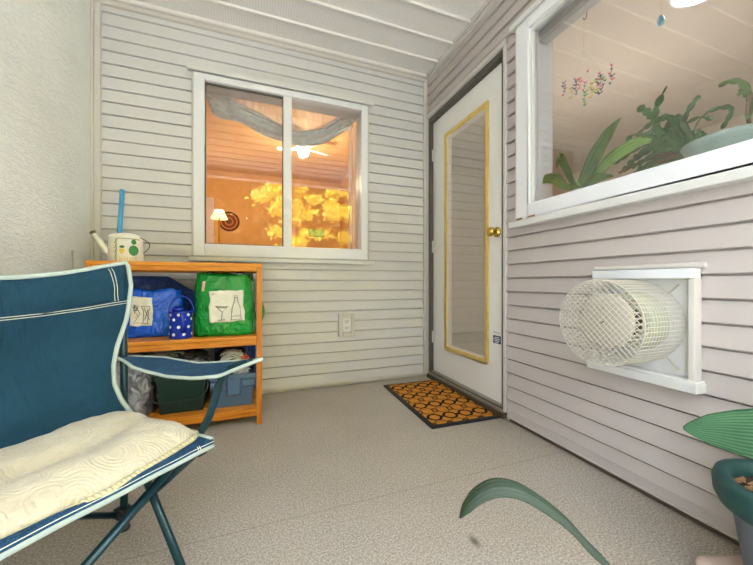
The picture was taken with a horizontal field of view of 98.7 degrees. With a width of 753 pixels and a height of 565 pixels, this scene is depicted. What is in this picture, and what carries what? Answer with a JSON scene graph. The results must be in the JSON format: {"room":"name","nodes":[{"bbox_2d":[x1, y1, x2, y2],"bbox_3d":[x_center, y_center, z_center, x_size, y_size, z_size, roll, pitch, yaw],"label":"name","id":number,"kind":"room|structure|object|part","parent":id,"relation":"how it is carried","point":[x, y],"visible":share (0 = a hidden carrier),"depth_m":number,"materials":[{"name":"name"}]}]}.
{"room":"covered porch","nodes":[
{"label":"covered porch","id":0,"kind":"room"},
{"bbox_2d":[0,0,89,274],"bbox_3d":[-1.247,-0.425,0.475,0.200,2.690,2.956,0,0,-20],"label":"wall","id":1,"kind":"structure","parent":0,"point":[45,44],"depth_m":1.45,"materials":[{"name":"paint"}]},
{"bbox_2d":[101,5,426,393],"bbox_3d":[-0.737,-0.425,2.297,2.422,2.690,0.132,0,0,-20],"label":"wall","id":2,"kind":"structure","parent":0,"point":[146,79],"depth_m":2.27,"materials":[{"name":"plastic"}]},
{"bbox_2d":[90,0,101,260],"bbox_3d":[-1.640,-0.450,1.889,0.045,2.380,0.030,0,0,-20],"label":"trim","id":3,"kind":"structure","parent":2,"relation":"attached to","point":[95,7],"depth_m":1.88,"materials":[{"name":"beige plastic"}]},
{"bbox_2d":[187,62,373,264],"bbox_3d":[-0.635,-0.758,2.321,1.244,1.244,0.187,0,0,-20],"label":"window","id":4,"kind":"structure","parent":2,"relation":"in","point":[204,79],"depth_m":2.24,"materials":[{"name":"white plastic"}]},
{"bbox_3d":[-0.609,-0.150,2.261,1.237,0.028,0.048,0,0,-20],"label":"sill","id":5,"kind":"part","parent":4,"relation":"part of","materials":[{"name":"white paint"}]},
{"bbox_2d":[262,372,422,391],"bbox_3d":[-0.641,0.740,2.268,2.182,0.024,0.014,0,0,-20],"label":"baseboard","id":6,"kind":"structure","parent":2,"relation":"attached to","point":[414,373],"depth_m":2.40,"materials":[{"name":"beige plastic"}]},
{"bbox_2d":[338,313,354,336],"bbox_3d":[-0.224,0.317,2.414,0.124,0.175,0.020,0,0,-20],"label":"electrical outlet","id":7,"kind":"object","parent":2,"relation":"attached to","point":[346,321],"visible":1,"depth_m":2.41,"materials":[{"name":"beige plastic"}]},
{"bbox_3d":[-0.223,0.315,2.420,0.063,0.110,0.010,0,0,-20],"label":"plate","id":8,"kind":"part","parent":7,"relation":"part of","materials":[{"name":"white plastic"}]},
{"bbox_2d":[423,82,428,373],"bbox_3d":[0.403,-0.445,2.645,0.042,2.390,0.030,0,0,-20],"label":"trim","id":9,"kind":"structure","parent":2,"relation":"attached to","point":[425,89],"depth_m":2.64,"materials":[{"name":"beige plastic"}]},
{"bbox_3d":[-0.687,-1.445,2.491,1.160,0.014,0.013,0,0,-20],"label":"curtain rod","id":10,"kind":"object","parent":2,"relation":"attached to","visible":0},
{"bbox_2d":[206,93,355,145],"bbox_3d":[-0.688,-1.250,2.465,1.106,0.390,0.074,0,0,-20],"label":"curtain valance","id":11,"kind":"object","parent":10,"relation":"hanging from","point":[265,119],"visible":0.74,"depth_m":2.46,"materials":[{"name":"grey fabric"}]},
{"bbox_3d":[-0.680,-1.315,2.496,0.983,0.261,0.008,0,0,-20],"label":"sheer panel","id":12,"kind":"part","parent":11,"relation":"part of","materials":[{"name":"white fabric"}]},
{"bbox_2d":[348,125,355,248],"bbox_3d":[-0.180,-0.740,2.663,0.110,1.100,0.024,0,0,-20],"label":"sheer curtain","id":13,"kind":"object","parent":11,"relation":"hanging from","point":[352,131],"visible":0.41,"depth_m":2.66,"materials":[{"name":"beige fabric"}]},
{"bbox_2d":[206,169,339,248],"bbox_3d":[-2.144,-0.460,4.975,3.230,2.460,0.020,0,0,-20],"label":"wall","id":14,"kind":"structure","parent":0,"point":[256,200],"depth_m":5.13,"materials":[{"name":"orange paint"}]},
{"bbox_2d":[206,197,213,242],"bbox_3d":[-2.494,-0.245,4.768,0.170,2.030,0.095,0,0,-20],"label":"door","id":15,"kind":"structure","parent":14,"relation":"in","point":[209,201],"depth_m":4.78,"materials":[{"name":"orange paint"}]},
{"bbox_2d":[220,212,239,230],"bbox_3d":[-2.245,-0.930,4.916,0.300,0.300,0.016,0,0,-20],"label":"dartboard","id":16,"kind":"object","parent":14,"relation":"attached to","point":[233,222],"visible":0.88,"depth_m":4.92},
{"bbox_2d":[309,229,323,236],"bbox_3d":[-0.997,-0.825,5.375,0.260,0.130,0.021,0,0,-20],"label":"framed picture","id":17,"kind":"object","parent":14,"relation":"attached to","point":[312,232],"visible":1,"depth_m":5.36},
{"bbox_2d":[206,98,355,183],"bbox_3d":[-1.635,-1.700,3.597,3.270,0.020,2.959,0,0,-20],"label":"ceiling","id":18,"kind":"structure","parent":0,"point":[231,146],"depth_m":4.26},
{"bbox_2d":[276,145,327,158],"bbox_3d":[-0.838,-1.562,3.708,0.590,0.256,0.564,0,0,-20],"label":"ceiling fan","id":19,"kind":"object","parent":18,"relation":"hanging from","point":[303,151],"visible":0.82,"depth_m":3.66,"materials":[{"name":"white plastic"}]},
{"bbox_3d":[-1.012,-1.530,3.686,0.240,0.021,0.069,0,0,-1],"label":"fan blade","id":20,"kind":"part","parent":19,"relation":"part of","materials":[{"name":"white plastic"}]},
{"bbox_3d":[-0.832,-1.472,3.691,0.124,0.076,0.124,0,0,-20],"label":"lamp globe","id":21,"kind":"part","parent":19,"relation":"part of","materials":[{"name":"white glass"}]},
{"bbox_3d":[-0.832,-1.600,3.691,0.170,0.180,0.170,0,0,-20],"label":"fan motor","id":22,"kind":"part","parent":19,"relation":"part of","materials":[{"name":"white plastic"}]},
{"bbox_3d":[-0.689,-1.530,3.800,0.240,0.021,0.069,0,0,-37],"label":"fan blade","id":23,"kind":"part","parent":19,"relation":"part of","materials":[{"name":"white plastic"}]},
{"bbox_2d":[93,0,496,82],"bbox_3d":[-0.138,-1.675,0.965,2.822,0.230,3.206,0,0,-20],"label":"ceiling","id":24,"kind":"structure","parent":0,"point":[408,39],"depth_m":2.09,"materials":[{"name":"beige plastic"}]},
{"bbox_2d":[0,331,740,564],"bbox_3d":[0.973,0.845,2.290,5.825,0.150,4.820,0,0,-20],"label":"floor","id":25,"kind":"structure","parent":0,"point":[343,474],"depth_m":1.13,"materials":[{"name":"beige carpet"}]},
{"bbox_2d":[72,250,74,268],"bbox_3d":[-1.335,0.313,1.441,0.114,0.916,0.012,0,0,31],"label":"cane","id":26,"kind":"object","parent":25,"relation":"on","point":[73,266],"visible":0.21,"depth_m":1.46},
{"bbox_2d":[0,261,262,564],"bbox_3d":[-0.663,0.350,0.661,0.584,0.839,0.659,0,0,21],"label":"camp chair","id":27,"kind":"object","parent":25,"relation":"on","point":[63,334],"visible":0.83,"depth_m":0.86,"materials":[{"name":"teal fabric"}]},
{"bbox_3d":[-0.855,0.177,0.735,0.173,0.479,0.594,0,0,21],"label":"backrest","id":28,"kind":"part","parent":27,"relation":"part of","materials":[{"name":"teal fabric"}]},
{"bbox_2d":[0,411,198,538],"bbox_3d":[-0.709,0.394,0.688,0.365,0.064,0.519,0,0,21],"label":"cushion","id":29,"kind":"object","parent":27,"relation":"on","point":[89,459],"visible":1,"depth_m":0.69,"materials":[{"name":"beige fabric"}]},
{"bbox_3d":[-0.704,0.419,0.676,0.358,0.036,0.540,0,0,21],"label":"seat","id":30,"kind":"part","parent":27,"relation":"part of","materials":[{"name":"blue fabric"}]},
{"bbox_3d":[-0.800,0.347,1.013,0.046,0.806,0.021,0,0,21],"label":"post","id":31,"kind":"part","parent":27,"relation":"part of","materials":[{"name":"teal metal"}]},
{"bbox_3d":[-0.617,0.601,0.687,0.021,0.336,0.491,0,0,27],"label":"cross leg","id":32,"kind":"part","parent":27,"relation":"part of","materials":[{"name":"teal metal"}]},
{"bbox_3d":[-0.643,0.600,0.923,0.354,0.335,0.021,0,0,30],"label":"leg","id":33,"kind":"part","parent":27,"relation":"part of","materials":[{"name":"teal metal"}]},
{"bbox_3d":[-0.555,0.226,0.919,0.553,0.062,0.091,0,0,21],"label":"armrest","id":34,"kind":"part","parent":27,"relation":"part of","materials":[{"name":"blue fabric"}]},
{"bbox_2d":[85,260,261,424],"bbox_3d":[-1.054,0.334,1.810,0.773,0.873,0.394,0,0,-20],"label":"shelf unit","id":35,"kind":"object","parent":25,"relation":"on","point":[146,344],"visible":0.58,"depth_m":1.69,"materials":[{"name":"brown wood"}]},
{"bbox_2d":[89,230,149,260],"bbox_3d":[-1.345,-0.186,1.698,0.265,0.166,0.126,0,0,-20],"label":"watering can","id":36,"kind":"object","parent":35,"relation":"on","point":[121,246],"visible":0.94,"depth_m":1.66,"materials":[{"name":"beige ceramic"}]},
{"bbox_3d":[-1.411,-0.191,1.670,0.106,0.136,0.034,0,0,-20],"label":"can spout","id":37,"kind":"part","parent":36,"relation":"part of","materials":[{"name":"beige ceramic"}]},
{"bbox_2d":[117,189,124,232],"bbox_3d":[-1.381,-0.310,1.744,0.027,0.392,0.053,0,0,-20],"label":"wand","id":38,"kind":"object","parent":36,"relation":"in","point":[122,191],"visible":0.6,"depth_m":1.74,"materials":[{"name":"blue plastic"}]},
{"bbox_2d":[108,233,141,237],"bbox_3d":[-1.326,-0.249,1.706,0.144,0.024,0.116,0,0,-20],"label":"hood","id":39,"kind":"object","parent":36,"relation":"attached to","point":[115,235],"depth_m":1.66,"materials":[{"name":"beige metal"}]},
{"bbox_2d":[119,249,135,260],"bbox_3d":[-1.281,-0.141,1.664,0.071,0.061,0.010,0,0,-37],"label":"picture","id":40,"kind":"object","parent":36,"relation":"on","point":[124,254],"depth_m":1.66,"materials":[{"name":"yellow paint"}]},
{"bbox_2d":[116,351,157,415],"bbox_3d":[-1.275,0.517,1.678,0.233,0.313,0.262,0,0,-20],"label":"bag","id":41,"kind":"object","parent":35,"relation":"on","point":[140,384],"visible":0.32,"depth_m":1.61,"materials":[{"name":"silver plastic"}]},
{"bbox_2d":[127,276,195,337],"bbox_3d":[-1.187,0.126,1.760,0.367,0.322,0.180,0,0,-20],"label":"tote bag","id":42,"kind":"object","parent":35,"relation":"on","point":[152,296],"visible":0.7,"depth_m":1.71,"materials":[{"name":"blue plastic"}]},
{"bbox_3d":[-1.215,0.151,1.669,0.099,0.157,0.021,0,0,-17],"label":"printed panel","id":43,"kind":"part","parent":42,"relation":"part of","materials":[{"name":"white fabric"}]},
{"bbox_3d":[-1.054,-0.081,1.809,0.773,0.044,0.392,0,0,-20],"label":"shelf rail","id":44,"kind":"part","parent":35,"relation":"part of","materials":[{"name":"brown wood"}]},
{"bbox_2d":[151,376,210,414],"bbox_3d":[-1.051,0.577,1.776,0.263,0.198,0.298,0,0,-20],"label":"tub","id":45,"kind":"object","parent":35,"relation":"on","point":[174,395],"visible":0.7,"depth_m":1.67,"materials":[{"name":"green plastic"}]},
{"bbox_3d":[-1.024,0.554,1.702,0.263,0.111,0.140,0,0,-20],"label":"bail handle","id":46,"kind":"part","parent":45,"relation":"part of","materials":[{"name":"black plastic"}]},
{"bbox_2d":[170,348,208,360],"bbox_3d":[-1.043,0.442,1.800,0.216,0.179,0.242,0,0,-20],"label":"plastic sack","id":47,"kind":"object","parent":45,"relation":"in","point":[190,354],"visible":0.2,"depth_m":1.73,"materials":[{"name":"black plastic"}]},
{"bbox_2d":[167,350,187,356],"bbox_3d":[-1.068,0.385,1.744,0.108,0.045,0.090,0,0,-20],"label":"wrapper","id":48,"kind":"object","parent":47,"relation":"on","point":[174,352],"visible":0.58,"depth_m":1.72,"materials":[{"name":"grey plastic"}]},
{"bbox_2d":[191,357,207,361],"bbox_3d":[-0.972,0.428,1.739,0.104,0.057,0.080,0,0,5],"label":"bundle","id":49,"kind":"object","parent":45,"relation":"in","point":[196,359],"visible":0.38,"depth_m":1.73,"materials":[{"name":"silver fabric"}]},
{"bbox_2d":[194,352,210,359],"bbox_3d":[-0.954,0.404,1.766,0.091,0.053,0.077,0,0,-20],"label":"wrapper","id":50,"kind":"object","parent":49,"relation":"on","point":[201,355],"visible":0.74,"depth_m":1.75,"materials":[{"name":"grey plastic"}]},
{"bbox_2d":[168,295,194,338],"bbox_3d":[-1.009,0.178,1.683,0.134,0.220,0.107,0,0,24],"label":"watering can","id":51,"kind":"object","parent":35,"relation":"on","point":[180,324],"visible":1,"depth_m":1.65,"materials":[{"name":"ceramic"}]},
{"bbox_3d":[-1.038,0.137,1.692,0.060,0.026,0.060,0,0,-20],"label":"lid knob","id":52,"kind":"part","parent":51,"relation":"part of","materials":[{"name":"ceramic"}]},
{"bbox_3d":[-1.024,0.114,1.697,0.122,0.092,0.008,0,0,-20],"label":"can handle","id":53,"kind":"part","parent":51,"relation":"part of","materials":[{"name":"ceramic"}]},
{"bbox_3d":[-0.980,0.205,1.635,0.028,0.103,0.052,0,0,-20],"label":"can spout","id":54,"kind":"part","parent":51,"relation":"part of","materials":[{"name":"ceramic"}]},
{"bbox_3d":[-1.054,0.314,1.809,0.717,0.052,0.392,0,0,-20],"label":"shelf rail","id":55,"kind":"part","parent":35,"relation":"part of","materials":[{"name":"brown wood"}]},
{"bbox_3d":[-1.054,0.700,1.809,0.717,0.048,0.392,0,0,-20],"label":"shelf rail","id":56,"kind":"part","parent":35,"relation":"part of","materials":[{"name":"brown wood"}]},
{"bbox_2d":[194,272,264,336],"bbox_3d":[-0.833,0.114,1.847,0.371,0.344,0.261,0,0,-20],"label":"tote bag","id":57,"kind":"object","parent":35,"relation":"on","point":[225,304],"visible":0.94,"depth_m":1.74,"materials":[{"name":"green plastic"}]},
{"bbox_3d":[-0.804,0.127,1.736,0.174,0.173,0.017,0,0,-25],"label":"printed panel","id":58,"kind":"part","parent":57,"relation":"part of","materials":[{"name":"white fabric"}]},
{"bbox_2d":[209,363,255,407],"bbox_3d":[-0.823,0.587,1.880,0.232,0.178,0.303,0,0,-20],"label":"tub","id":59,"kind":"object","parent":35,"relation":"on","point":[238,389],"visible":0.62,"depth_m":1.76,"materials":[{"name":"blue plastic"}]},
{"bbox_3d":[-0.844,0.547,1.718,0.074,0.035,0.015,0,0,-20],"label":"moulded panel","id":60,"kind":"part","parent":59,"relation":"part of","materials":[{"name":"blue plastic"}]},
{"bbox_2d":[217,346,247,374],"bbox_3d":[-0.837,0.459,1.897,0.222,0.190,0.217,0,0,29],"label":"plastic sack","id":61,"kind":"object","parent":59,"relation":"in","point":[244,350],"visible":0.2,"depth_m":1.88,"materials":[{"name":"black plastic"}]},
{"bbox_2d":[220,349,243,360],"bbox_3d":[-0.816,0.417,1.825,0.116,0.073,0.100,0,0,-20],"label":"stack","id":62,"kind":"object","parent":61,"relation":"in","point":[226,354],"visible":0.68,"depth_m":1.79,"materials":[{"name":"white paper"}]},
{"bbox_2d":[232,367,250,373],"bbox_3d":[-0.770,0.479,1.781,0.148,0.073,0.058,0,0,-20],"label":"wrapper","id":63,"kind":"object","parent":59,"relation":"on","point":[243,370],"visible":0.34,"depth_m":1.77,"materials":[{"name":"white plastic"}]},
{"bbox_3d":[-0.702,0.547,1.771,0.067,0.035,0.015,0,0,-20],"label":"moulded panel","id":64,"kind":"part","parent":59,"relation":"part of","materials":[{"name":"blue plastic"}]},
{"bbox_3d":[-0.730,0.468,1.835,0.055,0.078,0.068,0,0,-20],"label":"wrapper","id":65,"kind":"object","parent":59,"relation":"in","visible":0},
{"bbox_2d":[241,353,249,358],"bbox_3d":[-0.739,0.424,1.816,0.049,0.051,0.044,0,0,27],"label":"wrapper","id":66,"kind":"object","parent":65,"relation":"on","point":[245,356],"visible":0.58,"depth_m":1.80,"materials":[{"name":"red plastic"}]},
{"bbox_2d":[215,345,255,387],"bbox_3d":[-0.887,0.509,2.034,0.236,0.338,0.022,0,0,-20],"label":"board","id":67,"kind":"object","parent":35,"relation":"on","point":[251,349],"visible":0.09,"depth_m":2.06,"materials":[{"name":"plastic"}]},
{"bbox_3d":[-0.887,0.510,2.035,0.228,0.330,0.010,0,0,-20],"label":"board panel","id":68,"kind":"part","parent":67,"relation":"part of","materials":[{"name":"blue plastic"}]},
{"bbox_3d":[-0.643,0.334,1.772,0.028,0.873,0.030,0,0,-20],"label":"post","id":69,"kind":"part","parent":35,"relation":"part of","materials":[{"name":"brown wood"}]},
{"bbox_2d":[384,380,500,428],"bbox_3d":[0.382,0.763,2.114,0.448,0.014,0.744,0,0,-19],"label":"door mat","id":70,"kind":"object","parent":25,"relation":"on","point":[437,405],"visible":0.88,"depth_m":2.00,"materials":[{"name":"black rubber"}]},
{"bbox_2d":[459,478,609,564],"bbox_3d":[0.442,0.519,0.510,0.667,0.501,0.220,0,0,2],"label":"potted plant","id":71,"kind":"object","parent":25,"relation":"on","point":[492,488],"visible":1,"depth_m":0.45,"materials":[{"name":"green plant"}]},
{"bbox_2d":[696,555,742,564],"bbox_3d":[0.962,0.744,0.742,0.244,0.052,0.244,0,0,0],"label":"paver","id":72,"kind":"object","parent":25,"relation":"on","point":[709,559],"visible":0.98,"depth_m":0.84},
{"bbox_2d":[683,408,752,564],"bbox_3d":[0.984,0.486,0.655,0.292,0.462,0.486,0,0,-20],"label":"potted plant","id":73,"kind":"object","parent":72,"relation":"on","point":[730,430],"visible":1,"depth_m":0.77,"materials":[{"name":"teal glazed ceramic"},{"name":"ribbed leaf"},{"name":"bark"}]},
{"bbox_3d":[0.959,0.613,0.723,0.236,0.210,0.236,0,0,-20],"label":"pot","id":74,"kind":"part","parent":73,"relation":"part of","materials":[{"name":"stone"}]},
{"bbox_2d":[452,171,484,332],"bbox_3d":[1.377,-0.460,4.998,3.148,2.460,0.020,0,0,-20],"label":"wall","id":75,"kind":"structure","parent":0,"point":[468,190],"depth_m":5.01,"materials":[{"name":"beige paint"}]},
{"bbox_2d":[340,0,752,546],"bbox_3d":[0.326,-0.425,3.063,0.136,2.690,5.280,0,0,-20],"label":"wall","id":76,"kind":"structure","parent":0,"point":[635,425],"depth_m":1.24,"materials":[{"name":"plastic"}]},
{"bbox_2d":[426,38,508,418],"bbox_3d":[0.615,-0.295,2.237,0.148,2.130,0.899,0,0,-20],"label":"door","id":77,"kind":"structure","parent":76,"relation":"in","point":[481,379],"depth_m":2.14,"materials":[{"name":"white paint"}]},
{"bbox_3d":[0.604,-0.309,2.226,0.012,1.638,0.500,0,0,-20],"label":"glazing frame","id":78,"kind":"part","parent":77,"relation":"part of","materials":[{"name":"yellow metal"}]},
{"bbox_3d":[0.691,-0.300,1.915,0.066,0.060,0.060,0,0,-20],"label":"knob","id":79,"kind":"part","parent":77,"relation":"part of","materials":[{"name":"gold metal"}]},
{"bbox_2d":[507,410,739,546],"bbox_3d":[0.961,0.735,1.182,0.027,0.070,1.310,0,0,-20],"label":"baseboard","id":80,"kind":"structure","parent":76,"relation":"attached to","point":[722,527],"depth_m":1.18,"materials":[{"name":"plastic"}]},
{"bbox_2d":[508,0,752,228],"bbox_3d":[0.997,-0.829,1.221,0.196,1.082,1.158,0,0,-20],"label":"window","id":81,"kind":"structure","parent":76,"relation":"in","point":[535,202],"depth_m":1.55,"materials":[{"name":"white plastic"}]},
{"bbox_3d":[0.950,-0.831,1.208,0.034,1.030,1.117,0,0,-20],"label":"channel trim","id":82,"kind":"part","parent":81,"relation":"part of","materials":[{"name":"beige plastic"}]},
{"bbox_2d":[539,0,600,44],"bbox_3d":[1.012,-1.252,1.228,0.050,0.060,0.922,0,0,-20],"label":"roller blind","id":83,"kind":"object","parent":81,"relation":"attached to","point":[576,9],"visible":1,"depth_m":1.52,"materials":[{"name":"white fabric"}]},
{"bbox_3d":[0.932,-0.304,1.197,0.056,0.032,1.158,0,0,-20],"label":"sill","id":84,"kind":"part","parent":81,"relation":"part of","materials":[{"name":"white paint"}]},
{"bbox_2d":[559,262,706,394],"bbox_3d":[0.862,0.139,1.123,0.214,0.406,0.352,0,0,-20],"label":"window fan","id":85,"kind":"object","parent":76,"relation":"attached to","point":[642,322],"visible":1,"depth_m":1.08,"materials":[{"name":"white paint"}]},
{"bbox_3d":[0.843,0.137,1.138,0.096,0.178,0.177,0,0,-20],"label":"baffle post","id":86,"kind":"part","parent":85,"relation":"part of","materials":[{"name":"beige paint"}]},
{"bbox_3d":[0.957,0.144,1.164,0.008,0.328,0.280,0,0,-20],"label":"backing plate","id":87,"kind":"part","parent":85,"relation":"part of","materials":[{"name":"white paint"}]},
{"bbox_3d":[0.951,-0.055,1.153,0.025,0.018,0.347,0,0,-20],"label":"flashing rod","id":88,"kind":"part","parent":85,"relation":"part of","materials":[{"name":"beige plastic"}]},
{"bbox_3d":[1.173,-0.370,1.292,0.438,0.024,1.110,0,0,-20],"label":"trim","id":89,"kind":"structure","parent":76,"relation":"attached to","visible":0},
{"bbox_2d":[542,117,650,190],"bbox_3d":[0.945,-0.530,1.465,0.090,0.296,0.509,0,0,-20],"label":"potted plant","id":90,"kind":"object","parent":89,"relation":"on","point":[590,174],"visible":0.81,"depth_m":1.42,"materials":[{"name":"green plant"}]},
{"bbox_2d":[614,86,752,173],"bbox_3d":[1.140,-0.581,1.196,0.264,0.397,0.518,0,0,-27],"label":"potted plant","id":91,"kind":"object","parent":89,"relation":"on","point":[685,143],"visible":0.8,"depth_m":1.22,"materials":[{"name":"green plant"}]},
{"bbox_3d":[1.125,-0.484,1.280,0.019,0.050,0.304,0,0,-22],"label":"woody stem","id":92,"kind":"part","parent":91,"relation":"part of","materials":[{"name":"plant"}]},
{"bbox_3d":[1.141,-0.470,1.211,0.012,0.032,0.203,0,0,-26],"label":"woody stem","id":93,"kind":"part","parent":91,"relation":"part of","materials":[{"name":"plant"}]},
{"bbox_2d":[680,123,752,157],"bbox_3d":[1.199,-0.431,1.083,0.264,0.098,0.264,0,0,-20],"label":"ceramic bowl","id":94,"kind":"object","parent":89,"relation":"on","point":[726,137],"depth_m":1.03,"materials":[{"name":"green ceramic"}]},
{"bbox_2d":[718,78,752,123],"bbox_3d":[1.326,-0.542,1.105,0.240,0.320,0.143,0,0,-20],"label":"potted plant","id":95,"kind":"object","parent":89,"relation":"on","point":[745,87],"visible":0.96,"depth_m":1.07,"materials":[{"name":"green plant"}]},
{"bbox_3d":[1.302,-0.528,1.111,0.204,0.186,0.028,0,0,-31],"label":"woody stem","id":96,"kind":"part","parent":95,"relation":"part of","materials":[{"name":"plant"}]},
{"bbox_2d":[452,0,752,176],"bbox_3d":[2.085,-1.700,3.085,3.188,0.020,4.100,0,0,-20],"label":"ceiling","id":97,"kind":"structure","parent":0,"point":[699,47],"depth_m":2.56,"materials":[{"name":"beige paint"}]},
{"bbox_2d":[561,50,614,108],"bbox_3d":[1.187,-1.341,1.836,0.042,0.698,0.317,0,0,-20],"label":"mobile","id":98,"kind":"object","parent":97,"relation":"hanging from","point":[600,76],"visible":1,"depth_m":1.80},
{"bbox_2d":[657,15,664,25],"bbox_3d":[1.592,-1.562,1.808,0.036,0.255,0.036,0,0,-20],"label":"hanging ornament","id":99,"kind":"object","parent":97,"relation":"hanging from","point":[661,19],"visible":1,"depth_m":1.80,"materials":[{"name":"blue glass"}]},
{"bbox_2d":[670,0,705,7],"bbox_3d":[1.839,-1.655,1.832,0.260,0.070,0.260,0,0,-20],"label":"ceiling lamp","id":100,"kind":"object","parent":97,"relation":"attached to","point":[674,3],"visible":1,"depth_m":1.91,"materials":[{"name":"white plastic"}]},
{"bbox_3d":[1.839,-1.645,1.832,0.190,0.050,0.190,0,0,-20],"label":"lamp shade","id":101,"kind":"part","parent":100,"relation":"part of","materials":[{"name":"white glass"}]},
{"bbox_2d":[553,113,752,195],"bbox_3d":[3.571,-0.460,3.635,0.020,2.460,4.060,0,0,-20],"label":"wall","id":102,"kind":"structure","parent":0,"point":[613,169],"depth_m":4.26,"materials":[{"name":"beige paint"}]},
{"bbox_3d":[-1.635,0.780,3.597,3.270,0.020,2.959,0,0,-20],"label":"floor","id":103,"kind":"structure","parent":0,"visible":0},
{"bbox_2d":[211,209,227,242],"bbox_3d":[-2.001,-0.075,4.111,0.260,1.690,0.260,0,0,-20],"label":"floor lamp","id":104,"kind":"object","parent":103,"relation":"on","point":[218,214],"visible":0.5,"depth_m":4.09,"materials":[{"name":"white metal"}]},
{"bbox_3d":[-2.001,-0.865,4.111,0.200,0.110,0.200,0,0,-20],"label":"lamp shade","id":105,"kind":"part","parent":104,"relation":"part of","materials":[{"name":"white fabric"}]}
]}

